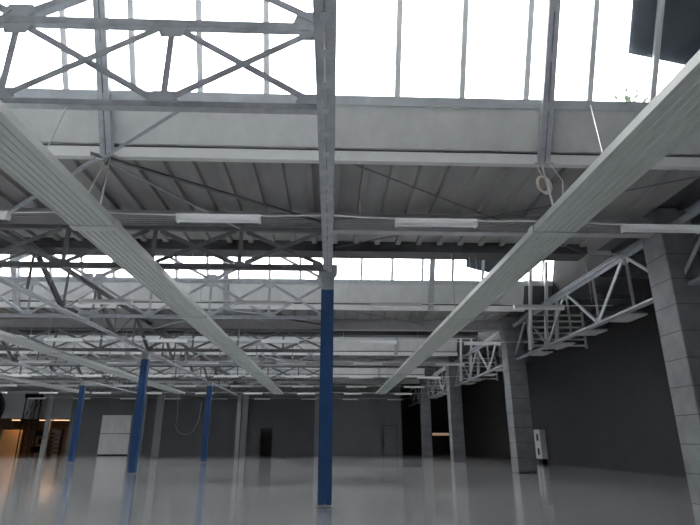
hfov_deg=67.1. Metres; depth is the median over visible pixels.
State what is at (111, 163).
brace
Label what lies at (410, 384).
conduit
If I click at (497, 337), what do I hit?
truss
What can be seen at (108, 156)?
chain
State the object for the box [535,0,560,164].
window post
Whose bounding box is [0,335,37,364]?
roof truss
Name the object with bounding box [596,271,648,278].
beam
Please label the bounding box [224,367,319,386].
roof truss
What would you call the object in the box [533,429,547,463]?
tall cabinet
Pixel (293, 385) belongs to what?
ceiling light
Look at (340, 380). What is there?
girder
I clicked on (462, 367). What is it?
ceiling
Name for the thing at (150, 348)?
truss
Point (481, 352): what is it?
beam
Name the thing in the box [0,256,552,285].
window
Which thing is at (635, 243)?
eaves purlin
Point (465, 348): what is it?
wall
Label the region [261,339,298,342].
ceiling light
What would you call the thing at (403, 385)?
ceiling
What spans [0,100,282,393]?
panel
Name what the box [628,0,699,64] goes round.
sheet
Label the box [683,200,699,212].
eaves purlin
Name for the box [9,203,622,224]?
conduit
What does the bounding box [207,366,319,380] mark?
truss
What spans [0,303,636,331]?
ceiling
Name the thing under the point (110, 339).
roof truss
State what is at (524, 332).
ceiling
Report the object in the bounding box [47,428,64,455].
tool rack
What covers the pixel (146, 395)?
column
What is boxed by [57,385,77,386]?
ceiling light
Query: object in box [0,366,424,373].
wall
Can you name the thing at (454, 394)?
concrete pillar
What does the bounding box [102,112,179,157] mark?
brace
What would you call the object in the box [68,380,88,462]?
steel column
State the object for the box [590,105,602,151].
wire
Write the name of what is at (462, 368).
beam
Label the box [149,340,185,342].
diffuser
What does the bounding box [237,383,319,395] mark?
truss
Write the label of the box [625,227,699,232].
diffuser
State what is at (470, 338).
end post
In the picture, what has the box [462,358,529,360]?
beam
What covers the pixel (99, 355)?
ceiling
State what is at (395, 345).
window post
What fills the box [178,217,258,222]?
diffuser
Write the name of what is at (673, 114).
panel
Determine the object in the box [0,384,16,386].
ceiling light
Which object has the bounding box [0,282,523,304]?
wall
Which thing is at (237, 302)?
ceiling light
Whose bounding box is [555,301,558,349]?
end post
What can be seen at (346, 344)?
wall
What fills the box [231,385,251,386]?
ceiling light
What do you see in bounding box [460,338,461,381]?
end post
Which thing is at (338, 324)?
beam
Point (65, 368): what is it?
roof truss
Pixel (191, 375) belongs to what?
trim
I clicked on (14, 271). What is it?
window post
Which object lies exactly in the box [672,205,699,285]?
truss
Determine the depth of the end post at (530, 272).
26.39 m
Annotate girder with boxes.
[0,208,654,237]
[0,356,449,365]
[0,377,419,383]
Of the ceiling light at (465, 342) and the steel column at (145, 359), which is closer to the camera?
the ceiling light at (465, 342)
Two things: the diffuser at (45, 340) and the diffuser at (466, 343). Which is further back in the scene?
the diffuser at (466, 343)
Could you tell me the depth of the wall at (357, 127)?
12.47 m
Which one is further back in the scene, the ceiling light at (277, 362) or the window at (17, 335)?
the window at (17, 335)
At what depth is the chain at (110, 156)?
11.06 m
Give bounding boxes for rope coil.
[536,164,552,194]
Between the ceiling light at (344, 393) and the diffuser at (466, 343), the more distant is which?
the ceiling light at (344, 393)
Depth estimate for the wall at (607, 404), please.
32.02 m
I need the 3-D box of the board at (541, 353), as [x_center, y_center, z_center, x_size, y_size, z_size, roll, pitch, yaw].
[9.895,4.712,27.301,0.720,0.060,1.200,1,-19,-2]
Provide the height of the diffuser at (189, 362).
0.075 m
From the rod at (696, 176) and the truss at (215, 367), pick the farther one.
the truss at (215, 367)
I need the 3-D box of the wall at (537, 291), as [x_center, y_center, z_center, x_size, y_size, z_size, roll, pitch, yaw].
[9.547,1.657,26.929,1.450,1.310,0.725,1,-19,-2]
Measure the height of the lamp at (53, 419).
0.420 m
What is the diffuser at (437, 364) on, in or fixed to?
attached to the ceiling light at (443, 364)
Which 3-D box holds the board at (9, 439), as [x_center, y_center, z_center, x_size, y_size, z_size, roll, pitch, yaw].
[-39.769,21.097,61.858,2.300,2.850,0.080,1,-19,-2]
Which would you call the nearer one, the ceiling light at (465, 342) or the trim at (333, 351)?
the ceiling light at (465, 342)
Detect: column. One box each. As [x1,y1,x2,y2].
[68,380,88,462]
[126,352,152,473]
[138,395,146,456]
[200,378,213,462]
[234,396,241,456]
[316,265,337,507]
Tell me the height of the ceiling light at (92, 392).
0.165 m
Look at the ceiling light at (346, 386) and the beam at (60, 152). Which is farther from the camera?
the ceiling light at (346, 386)
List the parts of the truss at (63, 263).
gusset plate, gusset plate, gusset plate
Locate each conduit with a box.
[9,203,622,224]
[11,333,536,342]
[16,367,434,386]
[19,389,421,393]
[32,371,464,376]
[47,253,612,305]
[47,384,417,398]
[50,336,479,362]
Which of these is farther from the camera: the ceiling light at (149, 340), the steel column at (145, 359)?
the steel column at (145, 359)
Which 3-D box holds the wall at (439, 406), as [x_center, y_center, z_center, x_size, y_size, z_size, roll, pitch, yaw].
[9.905,20.630,69.611,7.600,8.700,0.300,1,-19,-2]
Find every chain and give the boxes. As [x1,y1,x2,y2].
[89,156,108,191]
[100,156,110,203]
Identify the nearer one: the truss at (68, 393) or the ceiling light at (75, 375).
the ceiling light at (75, 375)
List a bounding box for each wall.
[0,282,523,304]
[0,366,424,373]
[0,383,401,454]
[0,418,14,441]
[5,336,456,351]
[8,105,699,155]
[14,420,69,453]
[64,393,318,455]
[400,384,403,454]
[402,388,449,453]
[424,366,437,375]
[457,339,475,353]
[461,303,686,477]
[475,332,495,345]
[523,280,551,304]
[551,254,611,295]
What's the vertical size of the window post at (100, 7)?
4.123 m
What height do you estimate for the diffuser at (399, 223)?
0.075 m
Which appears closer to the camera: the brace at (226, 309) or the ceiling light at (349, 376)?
the brace at (226, 309)
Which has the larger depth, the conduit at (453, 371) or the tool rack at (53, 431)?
the tool rack at (53, 431)
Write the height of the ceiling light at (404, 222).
0.165 m
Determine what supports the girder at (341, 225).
attached to the concrete pillar at (677, 305)
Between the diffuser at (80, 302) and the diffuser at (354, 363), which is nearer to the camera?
the diffuser at (80, 302)
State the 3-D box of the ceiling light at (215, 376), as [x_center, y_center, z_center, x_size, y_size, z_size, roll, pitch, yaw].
[-9.239,8.490,39.327,1.800,0.165,0.180,1,-19,-2]
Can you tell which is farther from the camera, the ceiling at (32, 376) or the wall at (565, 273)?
the ceiling at (32, 376)
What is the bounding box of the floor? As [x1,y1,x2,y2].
[0,454,699,524]
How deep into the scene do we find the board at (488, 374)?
35.62 m
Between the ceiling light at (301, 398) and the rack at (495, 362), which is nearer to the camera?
the rack at (495, 362)
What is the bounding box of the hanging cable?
[175,391,201,434]
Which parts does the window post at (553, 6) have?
foot plate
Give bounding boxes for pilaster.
[39,391,55,455]
[140,391,147,455]
[151,391,165,455]
[239,393,248,455]
[314,393,318,455]
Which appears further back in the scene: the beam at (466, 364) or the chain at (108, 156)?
the beam at (466, 364)
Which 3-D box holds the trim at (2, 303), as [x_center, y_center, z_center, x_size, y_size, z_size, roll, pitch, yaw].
[-16.520,2.076,26.062,50.800,0.260,0.160,1,-19,-2]
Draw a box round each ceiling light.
[0,211,10,220]
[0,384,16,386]
[6,374,31,376]
[19,360,50,362]
[39,392,57,393]
[44,338,83,341]
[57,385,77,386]
[75,375,100,376]
[78,299,132,304]
[92,392,110,393]
[106,360,137,363]
[114,385,135,386]
[146,392,161,393]
[148,339,187,342]
[148,375,171,377]
[175,385,195,386]
[176,213,261,223]
[188,361,217,363]
[211,398,226,399]
[214,375,237,377]
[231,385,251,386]
[235,300,286,305]
[254,398,269,399]
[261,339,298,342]
[276,361,305,364]
[286,376,309,377]
[292,385,312,386]
[301,398,316,399]
[344,393,361,394]
[346,386,366,387]
[349,376,372,377]
[353,362,381,364]
[359,340,396,343]
[371,302,421,307]
[394,393,411,394]
[395,218,477,228]
[404,386,423,387]
[417,376,440,378]
[435,363,464,365]
[464,341,500,345]
[513,304,564,309]
[620,224,699,233]
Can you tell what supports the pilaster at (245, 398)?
attached to the wall at (356, 424)
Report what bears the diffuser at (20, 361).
attached to the ceiling light at (20, 361)
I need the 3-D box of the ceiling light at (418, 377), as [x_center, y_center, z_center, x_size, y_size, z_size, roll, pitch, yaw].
[5.993,8.736,40.057,1.800,0.165,0.180,1,-19,-2]
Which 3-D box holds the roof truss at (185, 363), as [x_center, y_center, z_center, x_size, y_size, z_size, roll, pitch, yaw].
[-6.466,5.609,36.730,10.040,3.140,0.180,1,-19,-2]
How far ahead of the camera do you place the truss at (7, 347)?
28.91 m
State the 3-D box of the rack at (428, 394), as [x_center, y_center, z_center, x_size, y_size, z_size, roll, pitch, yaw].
[9.397,12.913,54.762,2.800,1.850,0.200,1,-19,-2]
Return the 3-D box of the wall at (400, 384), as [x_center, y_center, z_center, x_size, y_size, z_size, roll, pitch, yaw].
[6.129,19.497,66.260,0.200,8.700,6.500,1,-19,-2]
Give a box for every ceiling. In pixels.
[0,159,699,255]
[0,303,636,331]
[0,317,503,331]
[0,350,532,362]
[32,376,348,377]
[402,384,446,387]
[441,367,494,372]
[479,331,572,349]
[552,253,699,303]
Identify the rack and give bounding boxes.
[28,428,51,455]
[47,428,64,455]
[427,379,446,395]
[462,356,497,380]
[532,312,587,348]
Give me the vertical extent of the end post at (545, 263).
4.241 m
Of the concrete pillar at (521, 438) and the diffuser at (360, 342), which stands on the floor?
the concrete pillar at (521, 438)
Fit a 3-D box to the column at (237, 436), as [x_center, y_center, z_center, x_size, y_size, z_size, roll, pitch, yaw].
[-12.102,17.590,57.183,0.364,6.500,0.416,1,-19,-2]
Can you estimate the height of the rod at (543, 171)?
1.946 m
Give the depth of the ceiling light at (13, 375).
38.75 m
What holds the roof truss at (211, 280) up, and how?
on the truss
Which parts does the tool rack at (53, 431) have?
panel, panel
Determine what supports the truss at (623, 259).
attached to the concrete pillar at (677, 305)
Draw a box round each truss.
[0,0,325,114]
[0,224,325,271]
[0,230,152,351]
[0,255,93,317]
[0,327,148,351]
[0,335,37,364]
[0,340,84,380]
[0,365,82,379]
[10,366,119,385]
[33,335,184,365]
[49,383,136,394]
[82,365,203,380]
[88,257,320,319]
[88,369,137,393]
[118,367,224,386]
[146,328,320,352]
[146,383,236,395]
[150,331,208,380]
[182,336,319,365]
[206,366,237,395]
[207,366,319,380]
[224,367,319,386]
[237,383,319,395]
[407,384,419,406]
[425,367,446,399]
[453,333,502,386]
[511,242,653,359]
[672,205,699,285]
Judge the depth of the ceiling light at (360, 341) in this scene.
25.62 m
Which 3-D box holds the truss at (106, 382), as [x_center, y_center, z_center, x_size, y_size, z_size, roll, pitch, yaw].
[-21.899,11.240,50.218,0.300,1.590,14.850,1,-19,-2]
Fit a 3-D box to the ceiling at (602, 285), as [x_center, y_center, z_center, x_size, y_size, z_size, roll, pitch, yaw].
[13.044,0.777,23.718,5.300,0.280,7.470,1,-19,-2]
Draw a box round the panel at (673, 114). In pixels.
[375,50,699,393]
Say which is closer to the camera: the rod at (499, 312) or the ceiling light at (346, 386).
the rod at (499, 312)
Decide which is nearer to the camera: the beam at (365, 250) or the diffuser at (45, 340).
the beam at (365, 250)
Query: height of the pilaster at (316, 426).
7.200 m
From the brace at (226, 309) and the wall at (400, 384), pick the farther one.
the wall at (400, 384)
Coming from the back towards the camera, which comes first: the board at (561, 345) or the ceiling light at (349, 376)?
the ceiling light at (349, 376)
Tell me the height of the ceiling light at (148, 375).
0.165 m
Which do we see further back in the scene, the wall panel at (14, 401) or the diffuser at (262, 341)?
the wall panel at (14, 401)
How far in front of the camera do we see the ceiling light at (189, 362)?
32.24 m
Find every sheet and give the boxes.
[466,260,499,272]
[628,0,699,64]
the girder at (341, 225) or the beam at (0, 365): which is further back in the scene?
the beam at (0, 365)
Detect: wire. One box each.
[47,107,66,148]
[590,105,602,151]
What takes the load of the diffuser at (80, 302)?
attached to the ceiling light at (80, 301)
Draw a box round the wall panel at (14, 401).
[1,392,32,417]
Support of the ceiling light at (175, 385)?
hanging from the conduit at (158, 367)
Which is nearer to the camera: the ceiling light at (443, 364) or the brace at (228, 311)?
the brace at (228, 311)
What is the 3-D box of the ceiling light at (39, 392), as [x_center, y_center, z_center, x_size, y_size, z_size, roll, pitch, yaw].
[-30.059,13.006,52.687,1.800,0.165,0.180,1,-19,-2]
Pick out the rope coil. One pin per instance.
(542, 176)
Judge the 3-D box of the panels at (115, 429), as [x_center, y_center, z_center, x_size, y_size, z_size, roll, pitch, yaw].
[-27.280,20.042,61.282,3.400,4.480,0.120,1,-19,-2]
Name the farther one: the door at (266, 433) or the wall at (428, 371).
the door at (266, 433)
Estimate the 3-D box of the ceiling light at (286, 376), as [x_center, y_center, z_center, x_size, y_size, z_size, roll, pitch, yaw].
[-3.893,8.551,39.509,1.800,0.165,0.180,1,-19,-2]
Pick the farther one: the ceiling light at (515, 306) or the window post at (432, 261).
the window post at (432, 261)
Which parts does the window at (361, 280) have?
sill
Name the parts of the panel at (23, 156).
panel, panel, panel, panel, panel, panel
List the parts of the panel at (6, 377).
panel, panel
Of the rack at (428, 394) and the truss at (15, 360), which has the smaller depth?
the truss at (15, 360)
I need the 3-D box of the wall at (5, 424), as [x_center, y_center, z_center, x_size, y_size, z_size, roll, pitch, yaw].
[-42.320,8.045,32.383,0.200,8.700,79.500,1,-19,-2]
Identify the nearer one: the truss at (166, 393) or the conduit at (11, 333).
the conduit at (11, 333)
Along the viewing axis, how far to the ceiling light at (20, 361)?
31.89 m
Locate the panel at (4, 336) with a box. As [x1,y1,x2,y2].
[0,308,184,393]
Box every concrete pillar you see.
[419,379,432,456]
[446,357,465,461]
[500,317,536,472]
[641,208,699,503]
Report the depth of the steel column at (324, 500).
14.28 m
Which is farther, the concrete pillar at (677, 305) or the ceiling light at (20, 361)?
the ceiling light at (20, 361)
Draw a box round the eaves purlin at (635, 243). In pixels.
[519,238,641,319]
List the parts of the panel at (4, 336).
panel, panel, panel, panel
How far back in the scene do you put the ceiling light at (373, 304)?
18.59 m
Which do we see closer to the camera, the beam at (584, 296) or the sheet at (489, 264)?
the beam at (584, 296)
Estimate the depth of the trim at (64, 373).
54.78 m
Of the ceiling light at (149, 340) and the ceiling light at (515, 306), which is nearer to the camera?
the ceiling light at (515, 306)
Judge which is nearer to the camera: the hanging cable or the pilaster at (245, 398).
the hanging cable
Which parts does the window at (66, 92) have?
sill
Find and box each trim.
[0,300,512,305]
[0,301,524,311]
[0,351,457,355]
[1,373,424,377]
[43,144,699,157]
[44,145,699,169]
[64,373,423,374]
[333,351,455,351]
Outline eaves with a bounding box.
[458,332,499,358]
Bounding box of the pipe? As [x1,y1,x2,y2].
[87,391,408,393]
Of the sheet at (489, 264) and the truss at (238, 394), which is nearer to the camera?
the sheet at (489, 264)
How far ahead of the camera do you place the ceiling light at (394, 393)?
54.04 m
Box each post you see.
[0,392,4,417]
[9,255,20,306]
[92,0,115,156]
[223,257,229,308]
[393,338,398,355]
[427,259,435,310]
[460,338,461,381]
[470,338,471,377]
[528,270,531,349]
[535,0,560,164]
[544,262,547,349]
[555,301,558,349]
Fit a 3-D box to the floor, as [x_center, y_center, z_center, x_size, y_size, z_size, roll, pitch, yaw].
[-13.476,12.480,31.607,57.500,0.200,79.200,1,-19,-2]
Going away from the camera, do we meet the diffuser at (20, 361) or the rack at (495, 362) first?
the diffuser at (20, 361)
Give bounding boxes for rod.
[335,176,699,247]
[345,310,475,333]
[353,164,584,253]
[410,312,503,322]
[541,164,553,204]
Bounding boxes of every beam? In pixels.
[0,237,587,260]
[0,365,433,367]
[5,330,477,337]
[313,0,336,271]
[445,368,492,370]
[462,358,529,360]
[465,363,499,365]
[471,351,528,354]
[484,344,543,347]
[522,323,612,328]
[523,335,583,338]
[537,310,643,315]
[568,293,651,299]
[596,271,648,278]
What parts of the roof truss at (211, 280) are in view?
gusset plate, gusset plate, gusset plate, gusset plate, gusset plate, gusset plate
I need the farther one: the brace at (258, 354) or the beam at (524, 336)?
the brace at (258, 354)
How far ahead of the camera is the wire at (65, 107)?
8.22 m
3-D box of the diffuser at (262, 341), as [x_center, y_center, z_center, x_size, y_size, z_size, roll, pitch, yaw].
[-3.361,3.839,25.447,1.720,0.075,0.156,1,-19,-2]
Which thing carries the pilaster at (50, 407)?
attached to the wall at (356, 424)
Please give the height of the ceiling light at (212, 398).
0.165 m
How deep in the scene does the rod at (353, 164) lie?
14.21 m
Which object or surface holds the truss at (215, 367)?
on the steel column at (209, 383)
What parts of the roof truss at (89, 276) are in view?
gusset plate, gusset plate, gusset plate, gusset plate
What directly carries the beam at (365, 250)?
attached to the ceiling at (294, 187)
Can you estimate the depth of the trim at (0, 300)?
26.61 m
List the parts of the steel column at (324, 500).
gusset plate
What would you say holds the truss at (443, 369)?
attached to the concrete pillar at (454, 394)
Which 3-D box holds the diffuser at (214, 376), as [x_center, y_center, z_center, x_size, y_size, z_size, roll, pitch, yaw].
[-9.239,8.527,39.314,1.720,0.075,0.156,1,-19,-2]
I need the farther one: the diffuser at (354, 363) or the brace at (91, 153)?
the diffuser at (354, 363)
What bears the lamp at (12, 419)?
hanging from the ceiling
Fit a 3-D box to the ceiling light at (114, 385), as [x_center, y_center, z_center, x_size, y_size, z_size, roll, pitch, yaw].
[-19.599,10.748,46.008,1.800,0.165,0.180,1,-19,-2]
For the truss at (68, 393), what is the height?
1.290 m
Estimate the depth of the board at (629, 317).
19.18 m
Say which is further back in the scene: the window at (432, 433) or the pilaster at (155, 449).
the window at (432, 433)
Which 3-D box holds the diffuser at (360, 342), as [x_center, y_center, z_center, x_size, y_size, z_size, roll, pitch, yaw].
[1.364,3.916,25.672,1.720,0.075,0.156,1,-19,-2]
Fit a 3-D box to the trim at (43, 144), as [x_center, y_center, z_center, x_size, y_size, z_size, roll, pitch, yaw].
[-16.029,-2.825,12.110,50.720,0.090,0.130,1,-19,-2]
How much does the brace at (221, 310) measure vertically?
0.320 m
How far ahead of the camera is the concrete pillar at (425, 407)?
56.70 m
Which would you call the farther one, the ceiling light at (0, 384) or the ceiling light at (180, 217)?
the ceiling light at (0, 384)
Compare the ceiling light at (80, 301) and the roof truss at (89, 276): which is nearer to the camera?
the ceiling light at (80, 301)
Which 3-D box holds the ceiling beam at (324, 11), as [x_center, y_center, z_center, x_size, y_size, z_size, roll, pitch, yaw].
[-0.384,-2.787,8.718,0.300,1.596,14.850,1,-19,-2]
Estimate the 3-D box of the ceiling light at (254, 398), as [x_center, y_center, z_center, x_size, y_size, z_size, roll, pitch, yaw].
[-10.038,15.614,60.401,1.800,0.165,0.180,1,-19,-2]
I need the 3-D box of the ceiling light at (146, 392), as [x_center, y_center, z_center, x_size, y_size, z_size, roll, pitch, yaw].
[-19.865,13.123,53.033,1.800,0.165,0.180,1,-19,-2]
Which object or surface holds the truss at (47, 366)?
attached to the truss at (15, 360)
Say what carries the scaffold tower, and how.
on the floor
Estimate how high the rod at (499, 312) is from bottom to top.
0.024 m
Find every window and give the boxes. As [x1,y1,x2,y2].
[0,0,664,111]
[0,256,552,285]
[17,335,475,338]
[432,433,448,435]
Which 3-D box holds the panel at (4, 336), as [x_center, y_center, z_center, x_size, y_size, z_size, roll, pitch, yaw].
[-15.048,3.384,26.489,0.960,2.205,49.600,1,-19,-2]
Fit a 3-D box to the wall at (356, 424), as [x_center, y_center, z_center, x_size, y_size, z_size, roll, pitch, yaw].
[-18.594,18.220,62.481,49.500,8.700,0.300,1,-19,-2]
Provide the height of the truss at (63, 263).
1.290 m
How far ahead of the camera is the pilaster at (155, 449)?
61.65 m
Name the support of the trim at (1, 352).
attached to the wall at (465, 348)
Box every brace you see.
[7,157,98,211]
[90,151,320,222]
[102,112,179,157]
[110,162,240,228]
[152,310,221,328]
[223,309,320,324]
[226,309,261,314]
[228,311,282,329]
[258,354,315,360]
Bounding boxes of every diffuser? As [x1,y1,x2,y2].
[20,361,48,362]
[45,340,80,341]
[79,301,130,304]
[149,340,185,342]
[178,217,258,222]
[189,362,216,363]
[214,376,236,377]
[236,303,285,305]
[262,341,297,342]
[354,363,381,364]
[360,342,395,343]
[372,304,420,307]
[397,221,475,226]
[437,364,463,365]
[466,343,499,344]
[515,307,562,309]
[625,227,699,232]
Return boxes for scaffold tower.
[15,393,43,455]
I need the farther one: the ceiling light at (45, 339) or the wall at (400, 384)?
the wall at (400, 384)
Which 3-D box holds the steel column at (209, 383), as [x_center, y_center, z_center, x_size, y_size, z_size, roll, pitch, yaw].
[-11.460,12.575,42.319,0.580,6.480,0.340,1,-19,-2]
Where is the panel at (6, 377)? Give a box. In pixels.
[0,356,88,393]
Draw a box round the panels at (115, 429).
[97,415,131,455]
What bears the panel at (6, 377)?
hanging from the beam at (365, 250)
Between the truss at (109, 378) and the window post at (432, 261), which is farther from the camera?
the truss at (109, 378)
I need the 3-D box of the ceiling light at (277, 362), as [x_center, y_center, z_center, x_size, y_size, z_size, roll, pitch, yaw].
[-3.627,6.176,32.484,1.800,0.165,0.180,1,-19,-2]
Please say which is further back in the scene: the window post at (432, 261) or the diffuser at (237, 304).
the window post at (432, 261)
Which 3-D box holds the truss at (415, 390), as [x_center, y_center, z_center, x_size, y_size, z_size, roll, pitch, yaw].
[7.991,16.142,64.124,0.300,1.970,12.474,1,-19,-2]
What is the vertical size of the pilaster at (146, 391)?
7.200 m
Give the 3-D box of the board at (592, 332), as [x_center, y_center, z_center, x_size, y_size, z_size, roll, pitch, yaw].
[10.096,2.920,22.000,0.720,0.060,1.100,1,-19,-2]
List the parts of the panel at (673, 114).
panel, panel, panel, panel, panel, panel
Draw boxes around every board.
[0,430,22,455]
[470,378,484,381]
[484,373,497,375]
[530,351,552,355]
[547,342,574,348]
[578,329,606,335]
[610,313,647,321]
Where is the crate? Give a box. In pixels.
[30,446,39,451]
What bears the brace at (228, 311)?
attached to the truss at (150, 348)
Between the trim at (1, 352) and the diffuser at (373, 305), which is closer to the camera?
the diffuser at (373, 305)
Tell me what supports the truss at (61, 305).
on the steel column at (145, 359)
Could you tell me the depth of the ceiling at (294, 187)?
15.08 m
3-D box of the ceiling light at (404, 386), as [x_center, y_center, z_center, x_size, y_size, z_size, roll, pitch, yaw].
[5.727,11.111,47.081,1.800,0.165,0.180,1,-19,-2]
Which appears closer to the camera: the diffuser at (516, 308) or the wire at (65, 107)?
the wire at (65, 107)
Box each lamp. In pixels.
[11,418,26,420]
[53,419,69,420]
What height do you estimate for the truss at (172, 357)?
1.590 m
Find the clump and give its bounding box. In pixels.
[614,87,648,101]
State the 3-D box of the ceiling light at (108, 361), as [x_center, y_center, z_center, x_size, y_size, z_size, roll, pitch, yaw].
[-13.870,6.059,32.136,1.800,0.165,0.180,1,-19,-2]
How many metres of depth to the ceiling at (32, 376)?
58.34 m
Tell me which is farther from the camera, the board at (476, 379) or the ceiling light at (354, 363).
the board at (476, 379)
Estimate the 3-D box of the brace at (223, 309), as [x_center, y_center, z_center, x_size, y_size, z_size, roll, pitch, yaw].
[-3.884,2.895,27.922,6.441,0.090,0.090,14,-23,-36]
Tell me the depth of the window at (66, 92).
12.31 m
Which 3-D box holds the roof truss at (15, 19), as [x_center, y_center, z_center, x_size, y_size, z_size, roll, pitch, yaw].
[-5.401,-3.897,8.612,10.040,3.140,0.180,1,-19,-2]
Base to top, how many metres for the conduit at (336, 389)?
0.397 m
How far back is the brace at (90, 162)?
12.65 m
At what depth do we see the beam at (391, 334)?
32.80 m
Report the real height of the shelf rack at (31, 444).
3.100 m
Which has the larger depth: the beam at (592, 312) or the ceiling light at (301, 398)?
the ceiling light at (301, 398)
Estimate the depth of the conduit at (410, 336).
32.45 m
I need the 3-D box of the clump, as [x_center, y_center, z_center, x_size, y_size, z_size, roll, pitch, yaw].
[7.121,-3.974,13.176,1.272,1.074,0.406,1,-19,-2]
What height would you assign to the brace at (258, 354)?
0.090 m
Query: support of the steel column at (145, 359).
on the floor
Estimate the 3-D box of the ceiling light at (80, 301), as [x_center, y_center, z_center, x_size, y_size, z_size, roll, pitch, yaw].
[-8.441,1.365,18.253,1.800,0.165,0.180,1,-19,-2]
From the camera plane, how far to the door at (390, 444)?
62.34 m
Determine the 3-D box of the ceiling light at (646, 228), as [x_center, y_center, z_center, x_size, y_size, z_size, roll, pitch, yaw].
[7.057,-0.763,11.958,1.800,0.165,0.180,1,-19,-2]
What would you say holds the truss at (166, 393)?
attached to the truss at (215, 367)
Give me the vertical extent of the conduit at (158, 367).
2.047 m
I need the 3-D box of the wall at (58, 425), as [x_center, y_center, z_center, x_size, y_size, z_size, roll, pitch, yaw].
[-37.975,21.363,64.909,11.000,4.300,7.700,1,-19,-2]
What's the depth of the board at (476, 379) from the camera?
38.89 m
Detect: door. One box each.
[259,428,272,455]
[382,425,397,454]
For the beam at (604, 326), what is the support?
attached to the wall at (607, 404)
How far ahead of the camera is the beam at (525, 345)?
36.78 m
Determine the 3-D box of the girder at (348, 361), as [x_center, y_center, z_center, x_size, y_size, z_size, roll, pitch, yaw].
[-17.111,8.110,43.614,50.950,0.630,0.320,1,-19,-2]
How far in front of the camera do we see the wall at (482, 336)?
38.86 m
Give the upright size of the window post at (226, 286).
4.123 m
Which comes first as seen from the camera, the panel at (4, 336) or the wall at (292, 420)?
the panel at (4, 336)
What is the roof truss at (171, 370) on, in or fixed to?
on the truss at (215, 367)
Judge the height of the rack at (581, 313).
1.850 m
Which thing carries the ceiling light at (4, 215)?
hanging from the conduit at (101, 203)
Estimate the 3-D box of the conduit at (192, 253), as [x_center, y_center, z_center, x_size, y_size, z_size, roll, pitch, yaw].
[-0.455,0.489,19.015,20.007,2.047,0.338,1,-19,-2]

